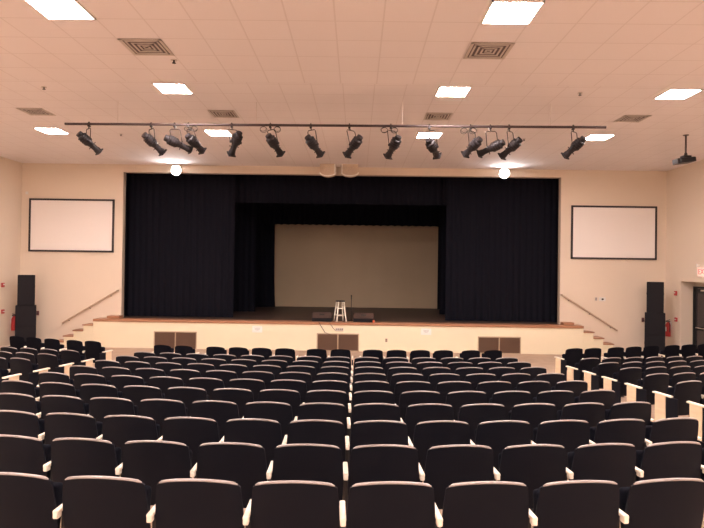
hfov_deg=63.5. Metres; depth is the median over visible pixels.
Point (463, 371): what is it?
seat
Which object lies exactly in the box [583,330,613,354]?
steps
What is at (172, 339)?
air vent
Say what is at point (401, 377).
seat
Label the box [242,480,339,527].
seat
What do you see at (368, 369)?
seat
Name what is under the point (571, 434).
seat
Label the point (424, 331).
paper notice
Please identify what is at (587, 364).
seat
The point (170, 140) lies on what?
spotlight
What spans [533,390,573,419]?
seat
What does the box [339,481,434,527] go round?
seat
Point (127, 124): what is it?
pipe
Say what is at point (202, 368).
seat
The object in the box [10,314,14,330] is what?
fire extinguisher
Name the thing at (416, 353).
seat
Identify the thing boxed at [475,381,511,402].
seat
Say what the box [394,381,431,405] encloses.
seat
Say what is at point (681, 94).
recessed light
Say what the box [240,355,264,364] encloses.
seat
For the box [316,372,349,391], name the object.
seat
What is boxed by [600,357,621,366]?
seat
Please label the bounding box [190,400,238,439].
seat
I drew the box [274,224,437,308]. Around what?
backdrop
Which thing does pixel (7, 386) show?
seat
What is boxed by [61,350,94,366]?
seat
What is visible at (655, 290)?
loudspeaker
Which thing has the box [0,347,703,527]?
floor
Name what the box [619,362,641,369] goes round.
seat
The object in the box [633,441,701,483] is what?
seat
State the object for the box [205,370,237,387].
seat
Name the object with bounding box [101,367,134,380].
seat
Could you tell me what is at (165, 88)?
recessed light
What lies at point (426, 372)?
seat
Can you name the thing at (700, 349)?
seat
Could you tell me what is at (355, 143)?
spotlight
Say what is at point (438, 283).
stage curtain
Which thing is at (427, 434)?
seat
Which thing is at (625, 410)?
seat
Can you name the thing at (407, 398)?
seat
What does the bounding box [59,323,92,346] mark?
steps
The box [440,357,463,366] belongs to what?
seat
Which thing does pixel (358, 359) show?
seat
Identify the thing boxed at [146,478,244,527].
seat
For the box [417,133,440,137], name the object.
diffuser
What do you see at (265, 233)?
stage curtain
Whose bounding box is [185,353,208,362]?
seat
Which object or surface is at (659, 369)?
seat
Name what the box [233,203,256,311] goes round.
stage curtain
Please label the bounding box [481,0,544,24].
recessed light
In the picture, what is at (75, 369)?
seat
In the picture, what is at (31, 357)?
seat
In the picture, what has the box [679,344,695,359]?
seat
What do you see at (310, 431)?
seat
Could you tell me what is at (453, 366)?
seat
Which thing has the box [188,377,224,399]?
seat
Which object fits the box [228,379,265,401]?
seat
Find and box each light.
[24,0,95,19]
[33,127,68,133]
[152,83,192,93]
[171,165,180,175]
[204,129,232,135]
[416,132,442,138]
[435,86,470,96]
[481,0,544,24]
[499,168,508,178]
[585,134,614,140]
[654,89,702,99]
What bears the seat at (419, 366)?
on the floor at (547, 361)
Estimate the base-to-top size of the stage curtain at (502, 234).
7.015 m
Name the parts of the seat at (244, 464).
armrest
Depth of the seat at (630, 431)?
5.36 m
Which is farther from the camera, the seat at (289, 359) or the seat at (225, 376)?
the seat at (289, 359)
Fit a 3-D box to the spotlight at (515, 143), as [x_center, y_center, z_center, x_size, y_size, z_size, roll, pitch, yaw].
[3.319,-2.573,11.963,0.544,0.709,0.320,0,-1,39]
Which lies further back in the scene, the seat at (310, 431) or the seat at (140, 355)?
the seat at (140, 355)
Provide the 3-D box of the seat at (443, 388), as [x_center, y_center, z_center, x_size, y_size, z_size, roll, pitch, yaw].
[1.381,2.040,7.978,0.589,0.852,0.314,1,0,-6]
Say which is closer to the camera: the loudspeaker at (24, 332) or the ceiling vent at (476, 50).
the ceiling vent at (476, 50)
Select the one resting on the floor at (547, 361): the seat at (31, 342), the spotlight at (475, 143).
the seat at (31, 342)
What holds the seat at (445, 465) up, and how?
on the floor at (547, 361)
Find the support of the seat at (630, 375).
on the floor at (547, 361)
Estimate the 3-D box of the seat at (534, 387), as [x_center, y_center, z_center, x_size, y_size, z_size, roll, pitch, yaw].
[2.523,2.068,8.128,0.589,0.852,0.315,1,0,-9]
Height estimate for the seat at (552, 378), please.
0.852 m
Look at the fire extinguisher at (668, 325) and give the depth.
19.17 m
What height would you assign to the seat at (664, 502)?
0.852 m
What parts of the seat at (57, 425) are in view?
armrest, seat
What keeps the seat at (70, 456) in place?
on the floor at (547, 361)
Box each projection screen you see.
[28,198,114,252]
[571,205,656,259]
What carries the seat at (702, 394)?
on the floor at (547, 361)
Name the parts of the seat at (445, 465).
armrest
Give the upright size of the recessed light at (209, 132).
0.024 m
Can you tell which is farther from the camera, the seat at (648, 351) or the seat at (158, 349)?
the seat at (648, 351)
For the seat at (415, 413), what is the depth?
6.04 m
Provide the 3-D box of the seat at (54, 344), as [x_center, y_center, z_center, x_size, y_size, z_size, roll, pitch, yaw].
[-7.684,2.357,14.725,0.620,0.887,0.300,1,0,19]
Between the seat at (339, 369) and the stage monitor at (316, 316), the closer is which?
the seat at (339, 369)
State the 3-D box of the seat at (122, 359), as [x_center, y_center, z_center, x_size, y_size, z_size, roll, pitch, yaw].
[-4.293,2.172,11.034,0.585,0.852,0.425,1,0,13]
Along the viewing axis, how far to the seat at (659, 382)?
9.19 m
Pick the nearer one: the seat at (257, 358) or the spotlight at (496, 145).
the seat at (257, 358)
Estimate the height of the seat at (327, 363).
0.852 m
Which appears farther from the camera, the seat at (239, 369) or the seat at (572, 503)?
the seat at (239, 369)
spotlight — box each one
[76,122,102,154]
[141,122,166,155]
[163,122,192,153]
[185,122,206,154]
[227,122,242,156]
[265,123,285,156]
[305,123,324,157]
[342,123,362,158]
[383,124,401,159]
[425,124,441,159]
[461,124,482,157]
[476,124,505,157]
[497,124,522,159]
[561,125,586,159]
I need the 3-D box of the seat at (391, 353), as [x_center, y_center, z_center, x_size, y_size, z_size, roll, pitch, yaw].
[1.022,2.454,13.677,0.558,0.822,0.300,1,0,-4]
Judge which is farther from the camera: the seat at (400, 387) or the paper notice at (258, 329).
the paper notice at (258, 329)
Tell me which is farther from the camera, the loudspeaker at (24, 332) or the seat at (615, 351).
the loudspeaker at (24, 332)
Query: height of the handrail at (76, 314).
1.209 m
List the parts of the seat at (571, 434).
seat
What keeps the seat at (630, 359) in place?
on the floor at (547, 361)
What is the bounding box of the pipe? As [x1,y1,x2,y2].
[64,102,605,128]
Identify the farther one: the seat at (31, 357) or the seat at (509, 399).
the seat at (31, 357)
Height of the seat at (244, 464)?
0.852 m
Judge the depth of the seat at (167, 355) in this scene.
11.62 m
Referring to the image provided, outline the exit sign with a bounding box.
[696,264,703,276]
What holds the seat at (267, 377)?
on the floor at (547, 361)
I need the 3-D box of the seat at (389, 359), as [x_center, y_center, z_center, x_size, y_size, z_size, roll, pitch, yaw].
[0.838,2.280,11.470,0.589,0.852,0.314,1,0,-4]
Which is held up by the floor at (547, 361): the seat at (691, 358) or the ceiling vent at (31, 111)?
the seat at (691, 358)
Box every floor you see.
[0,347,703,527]
[123,306,556,323]
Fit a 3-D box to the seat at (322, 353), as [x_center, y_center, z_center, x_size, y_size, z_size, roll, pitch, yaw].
[-0.873,2.424,13.635,0.558,0.822,0.300,1,0,2]
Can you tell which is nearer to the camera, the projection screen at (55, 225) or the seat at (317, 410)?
the seat at (317, 410)
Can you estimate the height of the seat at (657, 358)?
0.852 m
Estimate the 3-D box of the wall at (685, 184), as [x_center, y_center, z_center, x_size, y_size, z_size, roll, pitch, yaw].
[10.996,-0.104,5.756,0.600,6.800,27.700,1,0,1]
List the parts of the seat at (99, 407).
seat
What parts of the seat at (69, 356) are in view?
panel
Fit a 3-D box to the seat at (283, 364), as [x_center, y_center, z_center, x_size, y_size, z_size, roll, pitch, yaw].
[-1.451,2.184,10.581,0.589,0.852,0.315,1,0,3]
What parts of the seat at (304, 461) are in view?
armrest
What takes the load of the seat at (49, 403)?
on the floor at (547, 361)
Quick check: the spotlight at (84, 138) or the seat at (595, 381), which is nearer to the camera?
the seat at (595, 381)
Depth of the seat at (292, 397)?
6.89 m
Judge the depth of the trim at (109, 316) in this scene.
19.46 m
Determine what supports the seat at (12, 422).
on the floor at (547, 361)
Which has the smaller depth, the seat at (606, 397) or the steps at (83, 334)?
the seat at (606, 397)
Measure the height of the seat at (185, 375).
0.852 m
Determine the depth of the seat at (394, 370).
9.58 m
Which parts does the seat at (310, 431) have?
armrest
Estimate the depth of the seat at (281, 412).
6.01 m
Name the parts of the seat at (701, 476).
seat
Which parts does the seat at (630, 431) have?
seat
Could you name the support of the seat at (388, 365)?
on the floor at (547, 361)
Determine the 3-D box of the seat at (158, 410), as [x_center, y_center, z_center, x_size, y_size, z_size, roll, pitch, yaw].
[-2.055,1.864,6.203,0.589,0.852,0.314,1,0,5]
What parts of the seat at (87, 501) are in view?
armrest, leg, seat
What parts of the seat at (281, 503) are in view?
armrest, leg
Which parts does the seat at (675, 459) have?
armrest, seat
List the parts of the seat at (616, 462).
armrest, seat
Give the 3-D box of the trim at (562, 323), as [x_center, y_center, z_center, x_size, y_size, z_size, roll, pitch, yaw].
[7.367,2.036,19.473,0.368,0.090,0.300,1,0,1]
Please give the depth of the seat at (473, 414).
6.09 m
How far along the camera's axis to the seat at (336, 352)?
13.50 m
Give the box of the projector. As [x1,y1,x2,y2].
[672,134,695,164]
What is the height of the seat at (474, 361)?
0.852 m
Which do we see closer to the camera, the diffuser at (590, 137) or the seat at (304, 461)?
the seat at (304, 461)
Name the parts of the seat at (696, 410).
armrest, panel, frame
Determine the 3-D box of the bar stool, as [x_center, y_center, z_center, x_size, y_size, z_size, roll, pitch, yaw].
[-0.409,1.618,19.643,0.384,0.714,0.384,1,0,-20]
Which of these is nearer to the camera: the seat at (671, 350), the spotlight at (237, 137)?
the spotlight at (237, 137)
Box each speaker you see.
[319,164,335,177]
[341,164,358,177]
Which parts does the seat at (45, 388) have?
seat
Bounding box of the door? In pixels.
[693,286,703,348]
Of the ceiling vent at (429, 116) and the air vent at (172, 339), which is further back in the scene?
the air vent at (172, 339)
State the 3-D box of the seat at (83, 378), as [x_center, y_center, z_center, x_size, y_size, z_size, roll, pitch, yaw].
[-3.750,1.982,8.217,0.589,0.852,0.314,1,0,11]
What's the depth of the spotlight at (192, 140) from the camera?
12.08 m
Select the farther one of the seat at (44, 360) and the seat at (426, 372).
the seat at (44, 360)
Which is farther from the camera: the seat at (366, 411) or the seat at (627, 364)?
the seat at (627, 364)
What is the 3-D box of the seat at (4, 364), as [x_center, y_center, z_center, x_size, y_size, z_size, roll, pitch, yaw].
[-6.424,2.104,10.456,0.589,0.852,0.315,1,0,20]
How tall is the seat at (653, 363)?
0.852 m
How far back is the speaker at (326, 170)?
19.16 m
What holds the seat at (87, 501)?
on the floor at (547, 361)
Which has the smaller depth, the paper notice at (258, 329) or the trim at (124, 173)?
the paper notice at (258, 329)
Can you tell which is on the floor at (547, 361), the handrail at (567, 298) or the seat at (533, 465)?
the seat at (533, 465)
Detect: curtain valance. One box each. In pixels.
[235,175,446,204]
[256,203,440,226]
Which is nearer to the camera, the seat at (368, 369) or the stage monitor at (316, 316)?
the seat at (368, 369)
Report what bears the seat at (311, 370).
on the floor at (547, 361)
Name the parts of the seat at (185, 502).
armrest, leg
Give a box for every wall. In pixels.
[0,156,21,347]
[20,163,666,351]
[93,321,583,353]
[665,160,703,349]
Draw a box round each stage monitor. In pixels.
[312,312,331,321]
[353,313,373,321]
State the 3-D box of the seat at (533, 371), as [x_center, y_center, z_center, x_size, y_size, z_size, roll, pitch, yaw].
[3.126,2.210,10.048,0.628,0.852,0.425,1,0,-11]
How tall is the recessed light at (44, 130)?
0.024 m
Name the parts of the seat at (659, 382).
panel, armrest, seat, frame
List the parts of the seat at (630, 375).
panel, armrest, seat, frame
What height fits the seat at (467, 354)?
0.822 m
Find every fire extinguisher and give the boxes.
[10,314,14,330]
[665,319,671,336]
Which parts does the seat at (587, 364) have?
panel, frame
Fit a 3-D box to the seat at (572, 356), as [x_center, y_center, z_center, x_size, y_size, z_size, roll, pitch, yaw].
[5.424,2.522,14.204,0.585,0.887,0.425,1,0,-18]
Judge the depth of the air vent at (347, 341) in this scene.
19.17 m
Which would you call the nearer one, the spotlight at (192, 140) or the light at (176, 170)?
the spotlight at (192, 140)
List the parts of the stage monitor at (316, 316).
panel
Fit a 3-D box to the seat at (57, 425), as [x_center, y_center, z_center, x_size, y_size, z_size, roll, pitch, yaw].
[-2.632,1.797,5.381,0.589,0.852,0.314,1,0,7]
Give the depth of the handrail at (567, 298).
19.51 m
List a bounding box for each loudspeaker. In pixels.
[15,305,35,326]
[15,327,35,341]
[17,275,34,305]
[644,312,665,335]
[644,335,664,353]
[646,282,663,312]
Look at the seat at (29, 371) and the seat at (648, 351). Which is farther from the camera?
the seat at (648, 351)
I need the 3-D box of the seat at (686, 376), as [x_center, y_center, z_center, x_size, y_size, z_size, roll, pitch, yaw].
[5.418,2.205,9.468,0.589,0.852,0.314,1,0,-18]
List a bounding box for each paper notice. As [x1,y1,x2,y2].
[252,326,261,332]
[421,328,430,334]
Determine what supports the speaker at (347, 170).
hanging from the ceiling
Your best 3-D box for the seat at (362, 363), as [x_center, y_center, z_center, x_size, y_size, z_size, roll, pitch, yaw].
[0.260,2.207,10.557,0.589,0.852,0.314,1,0,-2]
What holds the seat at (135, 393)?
on the floor at (547, 361)
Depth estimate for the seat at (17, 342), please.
15.00 m
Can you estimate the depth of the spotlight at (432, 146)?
11.93 m
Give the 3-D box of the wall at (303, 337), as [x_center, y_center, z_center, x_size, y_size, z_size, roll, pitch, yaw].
[-0.492,2.497,19.537,16.545,0.880,0.700,1,0,1]
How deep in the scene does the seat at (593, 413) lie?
6.24 m
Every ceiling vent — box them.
[16,108,55,115]
[118,39,174,55]
[207,110,238,117]
[423,113,452,119]
[463,42,514,58]
[614,115,651,122]
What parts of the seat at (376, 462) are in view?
leg, armrest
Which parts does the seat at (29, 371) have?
frame, seat, armrest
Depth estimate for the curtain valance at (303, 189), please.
20.83 m
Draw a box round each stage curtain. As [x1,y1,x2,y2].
[124,173,234,316]
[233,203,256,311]
[255,224,274,306]
[437,226,439,308]
[439,205,445,313]
[445,177,558,321]
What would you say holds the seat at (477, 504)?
on the floor at (547, 361)
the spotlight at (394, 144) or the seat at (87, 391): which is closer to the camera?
the seat at (87, 391)
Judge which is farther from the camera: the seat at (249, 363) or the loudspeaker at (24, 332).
the loudspeaker at (24, 332)
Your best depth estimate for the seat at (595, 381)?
10.95 m
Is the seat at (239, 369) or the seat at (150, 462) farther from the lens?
the seat at (239, 369)
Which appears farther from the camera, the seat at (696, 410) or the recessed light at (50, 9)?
the seat at (696, 410)
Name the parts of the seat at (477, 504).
armrest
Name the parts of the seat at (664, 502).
armrest, seat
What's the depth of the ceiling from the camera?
9.43 m
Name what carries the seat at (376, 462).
on the floor at (547, 361)
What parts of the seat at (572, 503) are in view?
armrest, seat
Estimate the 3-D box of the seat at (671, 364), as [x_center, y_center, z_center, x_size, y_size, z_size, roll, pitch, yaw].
[6.522,2.373,11.602,0.589,0.852,0.315,1,0,-19]
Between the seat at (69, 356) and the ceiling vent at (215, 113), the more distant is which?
the ceiling vent at (215, 113)
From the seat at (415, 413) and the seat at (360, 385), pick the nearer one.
the seat at (415, 413)
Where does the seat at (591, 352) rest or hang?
on the floor at (547, 361)
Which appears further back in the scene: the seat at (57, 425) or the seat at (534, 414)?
the seat at (534, 414)
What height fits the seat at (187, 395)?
0.852 m
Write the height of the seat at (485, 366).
0.852 m
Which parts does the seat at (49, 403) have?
seat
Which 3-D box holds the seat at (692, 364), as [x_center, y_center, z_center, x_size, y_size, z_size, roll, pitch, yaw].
[7.067,2.394,11.784,0.589,0.852,0.315,1,0,-19]
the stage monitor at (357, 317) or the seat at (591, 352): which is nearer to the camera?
the seat at (591, 352)
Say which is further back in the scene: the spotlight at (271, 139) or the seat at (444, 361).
the spotlight at (271, 139)
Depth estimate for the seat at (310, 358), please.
11.31 m
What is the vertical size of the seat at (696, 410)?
0.852 m
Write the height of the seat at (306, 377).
0.852 m
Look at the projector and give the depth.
14.36 m
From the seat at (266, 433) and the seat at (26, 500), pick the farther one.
the seat at (266, 433)
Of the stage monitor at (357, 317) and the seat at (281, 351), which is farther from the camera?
the stage monitor at (357, 317)
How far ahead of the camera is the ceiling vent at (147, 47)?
8.14 m
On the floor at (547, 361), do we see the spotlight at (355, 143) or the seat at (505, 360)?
the seat at (505, 360)
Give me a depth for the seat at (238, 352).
13.66 m
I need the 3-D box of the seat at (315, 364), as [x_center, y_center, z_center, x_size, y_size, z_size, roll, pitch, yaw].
[-0.881,2.190,10.555,0.589,0.852,0.314,1,0,2]
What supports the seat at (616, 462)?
on the floor at (547, 361)
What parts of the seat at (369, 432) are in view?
leg, armrest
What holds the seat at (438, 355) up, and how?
on the floor at (547, 361)
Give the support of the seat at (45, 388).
on the floor at (547, 361)
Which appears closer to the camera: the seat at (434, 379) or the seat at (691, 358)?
the seat at (434, 379)
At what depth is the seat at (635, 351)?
14.64 m
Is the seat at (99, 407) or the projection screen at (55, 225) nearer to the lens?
the seat at (99, 407)
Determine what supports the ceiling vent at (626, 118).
in the ceiling
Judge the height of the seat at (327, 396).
0.852 m
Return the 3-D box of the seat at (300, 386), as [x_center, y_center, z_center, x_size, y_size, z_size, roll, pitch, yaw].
[-0.901,2.001,7.901,0.589,0.852,0.314,1,0,2]
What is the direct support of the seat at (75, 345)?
on the floor at (547, 361)
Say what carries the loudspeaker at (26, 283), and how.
on the loudspeaker at (25, 315)
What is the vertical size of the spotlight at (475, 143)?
0.675 m
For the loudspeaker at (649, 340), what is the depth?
18.62 m
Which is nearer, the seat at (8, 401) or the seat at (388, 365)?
the seat at (8, 401)
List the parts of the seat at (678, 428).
seat, armrest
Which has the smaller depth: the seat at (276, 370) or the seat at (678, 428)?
the seat at (678, 428)
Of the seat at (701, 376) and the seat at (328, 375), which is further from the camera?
the seat at (701, 376)
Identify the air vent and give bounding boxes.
[154,331,196,348]
[317,333,358,350]
[478,336,520,353]
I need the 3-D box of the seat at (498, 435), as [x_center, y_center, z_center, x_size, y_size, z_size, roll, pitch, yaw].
[1.361,1.851,5.325,0.589,0.852,0.314,1,0,-6]
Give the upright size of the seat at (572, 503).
0.852 m
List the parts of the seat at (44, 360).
frame, panel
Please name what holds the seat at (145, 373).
on the floor at (547, 361)
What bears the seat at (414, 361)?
on the floor at (547, 361)
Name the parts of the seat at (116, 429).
seat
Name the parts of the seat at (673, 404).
panel, armrest, seat, frame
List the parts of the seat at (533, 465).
armrest, seat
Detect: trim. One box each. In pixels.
[93,318,583,328]
[107,315,122,318]
[121,172,560,323]
[560,322,573,324]
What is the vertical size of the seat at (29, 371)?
0.852 m
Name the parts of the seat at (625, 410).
seat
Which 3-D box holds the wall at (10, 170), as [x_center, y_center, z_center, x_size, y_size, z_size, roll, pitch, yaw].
[-11.757,-0.421,5.955,0.200,6.800,27.700,1,0,1]
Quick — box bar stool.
[333,300,346,321]
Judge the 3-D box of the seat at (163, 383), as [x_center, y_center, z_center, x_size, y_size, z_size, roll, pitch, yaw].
[-2.611,1.986,8.035,0.589,0.852,0.314,1,0,7]
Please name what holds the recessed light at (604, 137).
in the ceiling
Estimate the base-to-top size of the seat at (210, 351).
0.822 m
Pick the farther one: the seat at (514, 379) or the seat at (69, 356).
the seat at (69, 356)
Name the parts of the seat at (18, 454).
seat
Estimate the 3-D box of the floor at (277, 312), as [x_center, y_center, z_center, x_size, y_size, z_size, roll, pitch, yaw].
[-0.359,2.051,23.439,22.756,0.102,7.501,1,0,1]
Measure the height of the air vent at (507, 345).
0.580 m
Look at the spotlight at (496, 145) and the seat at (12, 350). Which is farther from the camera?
the seat at (12, 350)
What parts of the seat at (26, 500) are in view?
seat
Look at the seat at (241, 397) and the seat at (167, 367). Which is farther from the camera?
the seat at (167, 367)
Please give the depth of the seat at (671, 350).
15.05 m
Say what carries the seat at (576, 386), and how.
on the floor at (547, 361)
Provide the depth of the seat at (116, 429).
5.20 m
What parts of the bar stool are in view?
leg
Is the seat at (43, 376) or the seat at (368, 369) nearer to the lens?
the seat at (43, 376)
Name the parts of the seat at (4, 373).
seat, armrest, panel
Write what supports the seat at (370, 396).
on the floor at (547, 361)
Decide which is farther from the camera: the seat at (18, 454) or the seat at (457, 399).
the seat at (457, 399)
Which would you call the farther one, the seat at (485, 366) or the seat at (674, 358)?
the seat at (674, 358)
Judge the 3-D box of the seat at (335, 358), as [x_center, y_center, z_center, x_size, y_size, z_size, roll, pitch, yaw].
[-0.303,2.261,11.431,0.589,0.852,0.314,1,0,0]
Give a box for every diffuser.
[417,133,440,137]
[586,135,612,139]
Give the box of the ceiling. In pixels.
[0,0,703,170]
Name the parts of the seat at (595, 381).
panel, frame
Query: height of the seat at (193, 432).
0.852 m
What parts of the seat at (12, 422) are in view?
seat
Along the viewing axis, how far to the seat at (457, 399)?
6.97 m
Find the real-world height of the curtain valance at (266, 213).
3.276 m
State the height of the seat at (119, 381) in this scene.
0.852 m
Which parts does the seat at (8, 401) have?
seat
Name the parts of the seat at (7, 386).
seat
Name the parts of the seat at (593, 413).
seat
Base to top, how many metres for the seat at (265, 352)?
0.822 m
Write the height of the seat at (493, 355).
0.822 m
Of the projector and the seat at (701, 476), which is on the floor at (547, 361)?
the seat at (701, 476)
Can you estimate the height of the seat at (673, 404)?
0.852 m
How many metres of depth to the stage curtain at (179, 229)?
20.46 m
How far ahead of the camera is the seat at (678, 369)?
10.39 m
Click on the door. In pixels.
(698, 292)
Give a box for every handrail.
[61,290,118,323]
[561,294,617,330]
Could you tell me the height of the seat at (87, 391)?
0.852 m
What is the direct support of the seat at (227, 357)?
on the floor at (547, 361)
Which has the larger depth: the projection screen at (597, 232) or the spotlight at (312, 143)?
the projection screen at (597, 232)
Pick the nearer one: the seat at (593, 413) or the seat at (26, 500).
the seat at (26, 500)
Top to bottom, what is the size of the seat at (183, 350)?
0.822 m
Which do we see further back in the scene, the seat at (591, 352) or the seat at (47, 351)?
the seat at (591, 352)
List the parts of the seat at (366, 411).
leg, armrest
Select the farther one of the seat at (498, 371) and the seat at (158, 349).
the seat at (158, 349)
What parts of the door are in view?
pane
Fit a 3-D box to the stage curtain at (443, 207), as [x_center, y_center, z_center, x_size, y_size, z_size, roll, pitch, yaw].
[5.215,-1.440,23.173,3.215,7.015,0.074,1,0,1]
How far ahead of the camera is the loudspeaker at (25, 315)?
18.81 m
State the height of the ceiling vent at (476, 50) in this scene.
0.015 m
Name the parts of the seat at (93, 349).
frame, panel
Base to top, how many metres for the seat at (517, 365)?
0.852 m
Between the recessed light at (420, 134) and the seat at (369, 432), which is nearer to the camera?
the seat at (369, 432)
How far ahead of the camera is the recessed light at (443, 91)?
11.14 m
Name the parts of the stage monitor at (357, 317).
panel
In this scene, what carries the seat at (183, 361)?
on the floor at (547, 361)
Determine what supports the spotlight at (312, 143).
hanging from the pipe
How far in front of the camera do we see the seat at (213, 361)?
10.55 m
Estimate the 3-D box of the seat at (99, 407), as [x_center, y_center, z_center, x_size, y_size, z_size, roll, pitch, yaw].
[-2.625,1.860,6.266,0.589,0.852,0.314,1,0,7]
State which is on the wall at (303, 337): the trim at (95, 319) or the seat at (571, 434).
the trim at (95, 319)
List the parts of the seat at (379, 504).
armrest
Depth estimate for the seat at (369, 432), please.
5.13 m
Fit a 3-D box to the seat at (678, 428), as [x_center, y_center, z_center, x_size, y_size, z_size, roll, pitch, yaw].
[3.092,1.895,5.626,0.628,0.852,0.425,1,0,-11]
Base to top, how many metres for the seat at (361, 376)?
0.852 m
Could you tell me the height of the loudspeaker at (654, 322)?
0.735 m
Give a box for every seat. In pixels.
[0,351,14,361]
[0,357,10,375]
[0,369,21,392]
[0,393,41,418]
[0,410,44,443]
[0,434,50,478]
[0,472,62,527]
[1,347,18,355]
[1,380,39,400]
[6,336,26,351]
[10,358,49,387]
[15,352,38,369]
[20,348,38,357]
[26,337,44,352]
[35,382,79,400]
[36,395,88,418]
[37,353,73,376]
[37,372,73,387]
[38,413,101,474]
[40,349,60,358]
[42,338,66,353]
[43,437,121,482]
[52,476,151,527]
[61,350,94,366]
[65,340,85,359]
[69,365,100,378]
[74,373,109,389]
[80,384,121,403]
[85,341,112,362]
[88,397,137,422]
[95,360,123,371]
[96,415,159,462]
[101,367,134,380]
[110,375,147,391]
[115,440,191,505]
[116,355,142,365]
[122,385,164,415]
[124,361,153,373]
[134,352,155,360]
[135,368,167,382]
[139,399,187,437]
[143,356,167,367]
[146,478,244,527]
[148,376,185,398]
[151,345,173,356]
[155,362,183,376]
[157,417,219,467]
[159,352,181,361]
[166,387,208,416]
[169,369,202,386]
[171,357,196,368]
[174,346,198,356]
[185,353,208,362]
[186,363,215,377]
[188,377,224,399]
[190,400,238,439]
[190,442,267,507]
[200,358,226,369]
[205,347,226,357]
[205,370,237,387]
[212,354,236,363]
[212,388,253,418]
[219,364,247,378]
[219,418,281,469]
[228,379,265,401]
[229,347,248,358]
[230,359,256,370]
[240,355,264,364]
[241,371,274,388]
[242,401,292,441]
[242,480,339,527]
[250,348,271,359]
[252,365,281,379]
[258,389,300,420]
[261,360,287,371]
[266,443,342,501]
[268,355,293,365]
[269,379,306,403]
[273,348,298,360]
[278,372,311,391]
[282,419,344,462]
[286,366,315,382]
[292,360,319,374]
[294,402,346,435]
[297,356,322,367]
[302,390,347,416]
[305,349,326,363]
[311,380,348,402]
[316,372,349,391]
[319,366,349,380]
[323,361,350,375]
[325,356,350,366]
[328,349,352,364]
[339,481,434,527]
[343,444,418,527]
[345,420,407,505]
[347,403,400,462]
[348,390,394,437]
[349,381,389,407]
[350,366,383,383]
[350,373,386,410]
[351,357,379,370]
[351,361,381,388]
[359,350,382,364]
[382,357,407,370]
[383,350,406,358]
[384,362,412,375]
[387,367,417,383]
[390,373,423,393]
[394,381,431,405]
[395,391,440,422]
[401,403,453,443]
[407,350,429,362]
[408,420,469,470]
[411,357,435,367]
[416,362,442,373]
[419,444,493,509]
[421,367,450,381]
[428,373,460,391]
[430,350,452,361]
[435,481,528,527]
[436,381,471,403]
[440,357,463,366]
[445,391,486,420]
[446,362,472,373]
[454,367,483,380]
[454,403,505,443]
[456,350,479,361]
[464,373,496,390]
[467,357,490,366]
[470,420,530,471]
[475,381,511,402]
[477,362,502,372]
[482,350,503,361]
[487,367,515,380]
[490,391,530,419]
[493,444,565,508]
[495,357,517,366]
[498,373,530,390]
[506,362,530,372]
[508,403,555,441]
[514,381,550,402]
[518,367,546,380]
[528,480,618,527]
[530,420,589,512]
[532,373,564,386]
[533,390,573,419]
[551,380,587,397]
[554,348,582,380]
[557,402,604,439]
[565,443,635,487]
[566,358,599,380]
[574,390,615,408]
[582,348,602,361]
[582,362,618,390]
[589,419,645,449]
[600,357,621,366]
[601,347,623,361]
[602,367,641,403]
[605,402,653,425]
[617,478,703,527]
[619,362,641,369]
[621,357,642,396]
[623,346,641,361]
[624,373,668,404]
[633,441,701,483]
[641,346,660,360]
[641,366,666,378]
[642,356,662,365]
[642,361,664,371]
[644,417,703,447]
[652,380,701,420]
[658,345,679,360]
[664,356,682,364]
[665,360,686,370]
[667,366,690,377]
[668,372,695,386]
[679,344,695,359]
[683,356,702,364]
[686,398,703,441]
[687,360,703,369]
[691,365,703,376]
[695,344,703,359]
[696,373,703,385]
[699,448,703,480]
[700,386,703,404]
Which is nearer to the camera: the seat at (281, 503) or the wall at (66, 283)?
the seat at (281, 503)
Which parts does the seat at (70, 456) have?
armrest, seat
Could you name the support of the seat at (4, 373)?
on the floor at (547, 361)
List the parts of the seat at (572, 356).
panel, frame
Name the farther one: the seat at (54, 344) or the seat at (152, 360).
the seat at (54, 344)
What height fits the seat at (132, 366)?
0.852 m
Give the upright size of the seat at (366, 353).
0.822 m
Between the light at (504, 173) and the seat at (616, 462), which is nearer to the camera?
the seat at (616, 462)
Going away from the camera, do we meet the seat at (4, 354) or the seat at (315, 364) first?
the seat at (315, 364)
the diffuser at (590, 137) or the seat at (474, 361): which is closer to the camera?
the seat at (474, 361)
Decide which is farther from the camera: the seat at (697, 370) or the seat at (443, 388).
the seat at (697, 370)
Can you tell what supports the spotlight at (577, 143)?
hanging from the pipe
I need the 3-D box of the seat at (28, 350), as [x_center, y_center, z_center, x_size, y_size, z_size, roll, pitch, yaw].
[-6.953,2.236,12.417,0.589,0.852,0.314,1,0,19]
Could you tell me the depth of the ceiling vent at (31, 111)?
13.07 m
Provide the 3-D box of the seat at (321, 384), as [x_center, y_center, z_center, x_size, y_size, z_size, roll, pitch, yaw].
[-0.331,2.009,7.893,0.589,0.852,0.314,1,0,0]
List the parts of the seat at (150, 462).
armrest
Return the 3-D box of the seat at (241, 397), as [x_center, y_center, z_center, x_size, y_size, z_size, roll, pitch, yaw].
[-1.478,1.932,7.043,0.589,0.852,0.315,1,0,3]
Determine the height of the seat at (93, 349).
0.887 m
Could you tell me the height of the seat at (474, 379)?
0.852 m
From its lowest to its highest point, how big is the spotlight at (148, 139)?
0.682 m
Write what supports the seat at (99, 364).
on the floor at (547, 361)

